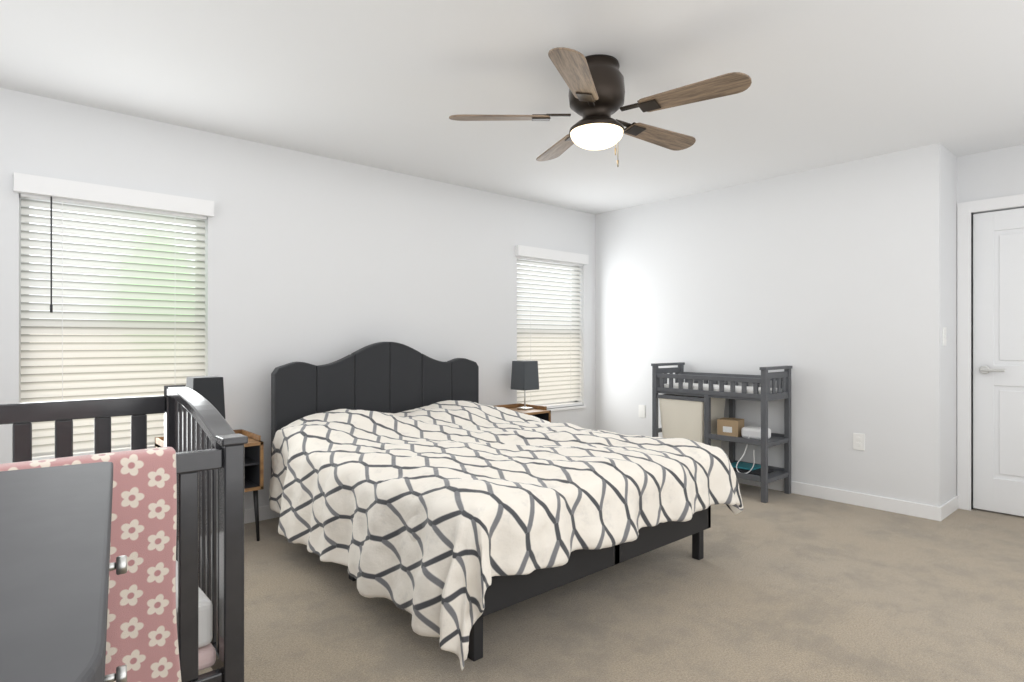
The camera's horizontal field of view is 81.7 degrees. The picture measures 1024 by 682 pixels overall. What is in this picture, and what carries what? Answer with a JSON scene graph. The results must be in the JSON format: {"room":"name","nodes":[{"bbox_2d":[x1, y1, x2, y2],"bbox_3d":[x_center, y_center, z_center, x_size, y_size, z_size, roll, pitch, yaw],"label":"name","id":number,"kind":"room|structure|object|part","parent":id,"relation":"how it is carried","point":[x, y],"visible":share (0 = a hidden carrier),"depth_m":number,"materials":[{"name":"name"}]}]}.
{"room":"bedroom","nodes":[
{"label":"bedroom","id":0,"kind":"room"},
{"bbox_2d":[0,88,594,508],"bbox_3d":[-1.366,-0.060,4.162,5.750,2.440,0.150,0,0,-41],"label":"wall","id":1,"kind":"structure","parent":0,"point":[316,260],"depth_m":4.02,"materials":[{"name":"white paint"}]},
{"bbox_2d":[19,193,204,456],"bbox_3d":[-2.229,-0.064,3.372,0.910,1.452,0.147,0,0,-41],"label":"window","id":2,"kind":"structure","parent":1,"relation":"in","point":[74,450],"depth_m":3.12,"materials":[{"name":"white"}]},
{"bbox_2d":[13,172,213,460],"bbox_3d":[-2.200,-0.108,3.339,0.934,1.488,0.105,0,0,-41],"label":"window blinds","id":3,"kind":"object","parent":2,"relation":"attached to","point":[165,343],"visible":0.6,"depth_m":3.31,"materials":[{"name":"white plastic"}]},
{"bbox_2d":[244,505,279,523],"bbox_3d":[-1.255,1.115,4.150,5.600,0.090,0.013,0,0,-41],"label":"baseboard","id":4,"kind":"structure","parent":1,"relation":"attached to","point":[265,513],"depth_m":3.82,"materials":[{"name":"white wood"}]},
{"bbox_2d":[517,259,585,410],"bbox_3d":[0.344,-0.064,5.633,0.910,1.452,0.147,0,0,-41],"label":"window","id":5,"kind":"structure","parent":1,"relation":"in","point":[566,408],"depth_m":5.75,"materials":[{"name":"white"}]},
{"bbox_2d":[515,245,588,408],"bbox_3d":[0.373,-0.108,5.599,0.934,1.488,0.105,0,0,-41],"label":"window blinds","id":6,"kind":"object","parent":5,"relation":"attached to","point":[559,373],"visible":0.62,"depth_m":5.62,"materials":[{"name":"white plastic"}]},
{"bbox_2d":[0,0,1023,214],"bbox_3d":[0.345,-1.330,2.670,6.350,0.100,4.650,0,0,-41],"label":"ceiling","id":7,"kind":"structure","parent":0,"point":[391,85],"depth_m":2.88,"materials":[{"name":"white paint"}]},
{"bbox_2d":[449,47,751,166],"bbox_3d":[0.435,-1.035,2.758,1.281,0.490,1.304,0,0,-41],"label":"ceiling fan","id":8,"kind":"object","parent":7,"relation":"hanging from","point":[595,83],"visible":1,"depth_m":2.64,"materials":[{"name":"brown wood"}]},
{"bbox_3d":[-0.058,-1.035,2.746,0.470,0.008,0.140,0,12,0],"label":"blade","id":9,"kind":"part","parent":8,"relation":"part of","materials":[{"name":"brown wood"}]},
{"bbox_3d":[0.255,-1.035,3.173,0.140,0.008,0.470,-13,4,-17],"label":"blade","id":10,"kind":"part","parent":8,"relation":"part of","materials":[{"name":"brown wood"}]},
{"bbox_3d":[0.252,-1.035,2.317,0.140,0.008,0.470,13,4,18],"label":"blade","id":11,"kind":"part","parent":8,"relation":"part of","materials":[{"name":"brown wood"}]},
{"bbox_3d":[0.392,-1.123,2.744,0.260,0.315,0.260,0,0,-41],"label":"motor","id":12,"kind":"part","parent":8,"relation":"part of","materials":[{"name":"brown metal"}]},
{"bbox_3d":[0.392,-0.929,2.744,0.244,0.072,0.244,0,0,-41],"label":"lamp shade","id":13,"kind":"part","parent":8,"relation":"part of","materials":[{"name":"white glass"}]},
{"bbox_3d":[0.757,-1.035,3.008,0.470,0.008,0.140,0,-12,-36],"label":"blade","id":14,"kind":"part","parent":8,"relation":"part of","materials":[{"name":"brown wood"}]},
{"bbox_3d":[0.755,-1.035,2.479,0.470,0.008,0.140,0,-12,36],"label":"blade","id":15,"kind":"part","parent":8,"relation":"part of","materials":[{"name":"brown wood"}]},
{"bbox_2d":[199,483,1023,681],"bbox_3d":[0.345,1.210,2.670,6.350,0.100,4.650,0,0,-41],"label":"floor","id":16,"kind":"structure","parent":0,"point":[780,586],"depth_m":2.52,"materials":[{"name":"beige carpet"}]},
{"bbox_2d":[0,462,126,681],"bbox_3d":[-0.771,0.710,0.693,0.542,0.900,1.100,0,0,-34],"label":"dresser","id":17,"kind":"object","parent":16,"relation":"on","point":[56,566],"visible":1,"depth_m":0.67,"materials":[{"name":"grey wood"}]},
{"bbox_2d":[0,385,247,681],"bbox_3d":[-1.529,0.663,1.507,1.418,0.994,0.843,0,0,-41],"label":"crib","id":18,"kind":"object","parent":16,"relation":"on","point":[175,613],"visible":0.67,"depth_m":1.63,"materials":[{"name":"black wood"}]},
{"bbox_2d":[0,446,183,681],"bbox_3d":[-1.113,0.662,1.396,0.592,0.753,0.132,0,0,-41],"label":"blanket","id":19,"kind":"object","parent":18,"relation":"on","point":[145,625],"depth_m":1.52,"materials":[{"name":"pink fabric"}]},
{"bbox_3d":[-1.551,0.840,1.532,1.282,0.189,0.689,0,0,-41],"label":"mattress","id":20,"kind":"part","parent":18,"relation":"part of","materials":[{"name":"white fabric"}]},
{"bbox_2d":[155,376,263,540],"bbox_3d":[-1.750,0.684,3.425,0.480,0.953,0.390,0,0,-41],"label":"nightstand","id":21,"kind":"object","parent":16,"relation":"on","point":[210,389],"visible":0.29,"depth_m":3.43,"materials":[{"name":"brown wood"}]},
{"bbox_2d":[269,342,742,670],"bbox_3d":[-0.192,0.583,3.338,1.907,1.154,2.267,0,0,-41],"label":"bed","id":22,"kind":"object","parent":16,"relation":"on","point":[434,497],"visible":1,"depth_m":2.68,"materials":[{"name":"black"}]},
{"bbox_3d":[-0.882,0.583,4.187,1.590,1.154,0.080,0,0,-41],"label":"headboard","id":23,"kind":"part","parent":22,"relation":"part of","materials":[{"name":"fabric"}]},
{"bbox_2d":[496,360,550,422],"bbox_3d":[0.014,0.665,4.974,0.495,0.990,0.390,0,0,-41],"label":"nightstand","id":24,"kind":"object","parent":16,"relation":"on","point":[524,376],"visible":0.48,"depth_m":5.03,"materials":[{"name":"brown wood"}]},
{"bbox_2d":[510,360,539,409],"bbox_3d":[0.111,0.377,5.080,0.176,0.414,0.176,0,0,-41],"label":"lamp","id":25,"kind":"object","parent":24,"relation":"on","point":[524,376],"depth_m":5.03,"materials":[{"name":"grey fabric"}]},
{"bbox_2d":[651,362,791,502],"bbox_3d":[1.649,0.674,4.734,0.431,0.972,0.982,0,0,-41],"label":"table","id":26,"kind":"object","parent":16,"relation":"on","point":[690,410],"visible":0.94,"depth_m":4.58,"materials":[{"name":"grey wood"}]},
{"bbox_3d":[1.744,0.847,4.400,0.079,0.284,0.129,0,0,-41],"label":"cable cord","id":27,"kind":"part","parent":26,"relation":"part of","materials":[{"name":"white plastic"}]},
{"bbox_2d":[595,143,956,506],"bbox_3d":[1.977,-0.060,5.168,0.600,2.440,3.050,0,0,-41],"label":"wall","id":28,"kind":"structure","parent":0,"point":[834,286],"depth_m":4.40,"materials":[{"name":"white paint"}]},
{"bbox_2d":[639,405,644,417],"bbox_3d":[1.220,0.660,5.569,0.008,0.116,0.072,0,0,-41],"label":"electrical outlet plate","id":29,"kind":"object","parent":28,"relation":"attached to","point":[641,407],"depth_m":5.56,"materials":[{"name":"white plastic"}]},
{"bbox_2d":[737,478,943,520],"bbox_3d":[1.812,1.115,4.894,0.016,0.090,2.883,0,0,-41],"label":"baseboard","id":30,"kind":"structure","parent":28,"relation":"attached to","point":[931,512],"depth_m":4.16,"materials":[{"name":"white wood"}]},
{"bbox_2d":[853,433,864,450],"bbox_3d":[2.444,0.710,4.175,0.008,0.116,0.072,0,0,-41],"label":"electrical outlet plate","id":31,"kind":"object","parent":28,"relation":"attached to","point":[858,441],"depth_m":4.17,"materials":[{"name":"white plastic"}]},
{"bbox_2d":[943,327,945,345],"bbox_3d":[2.849,-0.030,3.895,0.070,0.120,0.012,0,0,-41],"label":"light switch","id":32,"kind":"object","parent":28,"relation":"attached to","point":[944,328],"depth_m":3.89,"materials":[{"name":"white plastic"}]},
{"bbox_2d":[957,144,1023,506],"bbox_3d":[3.667,-0.060,3.558,0.185,2.440,1.600,0,0,-41],"label":"wall","id":33,"kind":"structure","parent":0,"point":[996,173],"depth_m":3.99,"materials":[{"name":"white paint"}]},
{"bbox_2d":[941,495,958,518],"bbox_3d":[2.935,1.115,3.971,0.440,0.090,0.013,0,0,-41],"label":"baseboard","id":34,"kind":"structure","parent":33,"relation":"attached to","point":[952,505],"depth_m":3.98,"materials":[{"name":"white wood"}]},
{"bbox_2d":[957,194,1023,516],"bbox_3d":[3.466,0.102,3.801,0.166,2.115,0.960,0,0,-41],"label":"door frame","id":35,"kind":"structure","parent":33,"relation":"attached to","point":[965,210],"depth_m":4.07,"materials":[{"name":"white wood"}]},
{"bbox_2d":[973,208,1023,516],"bbox_3d":[3.446,0.138,3.784,0.040,2.020,0.802,0,0,-41],"label":"door","id":36,"kind":"structure","parent":33,"relation":"in","point":[998,343],"depth_m":3.97,"materials":[{"name":"white wood"}]},
{"label":"outside","id":37,"kind":"structure","parent":0,"visible":0},
{"bbox_2d":[30,207,194,365],"bbox_3d":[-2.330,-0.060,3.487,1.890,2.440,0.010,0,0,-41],"label":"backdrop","id":38,"kind":"structure","parent":37,"point":[110,260],"depth_m":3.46,"materials":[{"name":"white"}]},
{"bbox_2d":[517,263,570,354],"bbox_3d":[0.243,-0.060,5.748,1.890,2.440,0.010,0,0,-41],"label":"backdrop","id":39,"kind":"structure","parent":37,"point":[546,293],"depth_m":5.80,"materials":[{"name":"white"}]}
]}

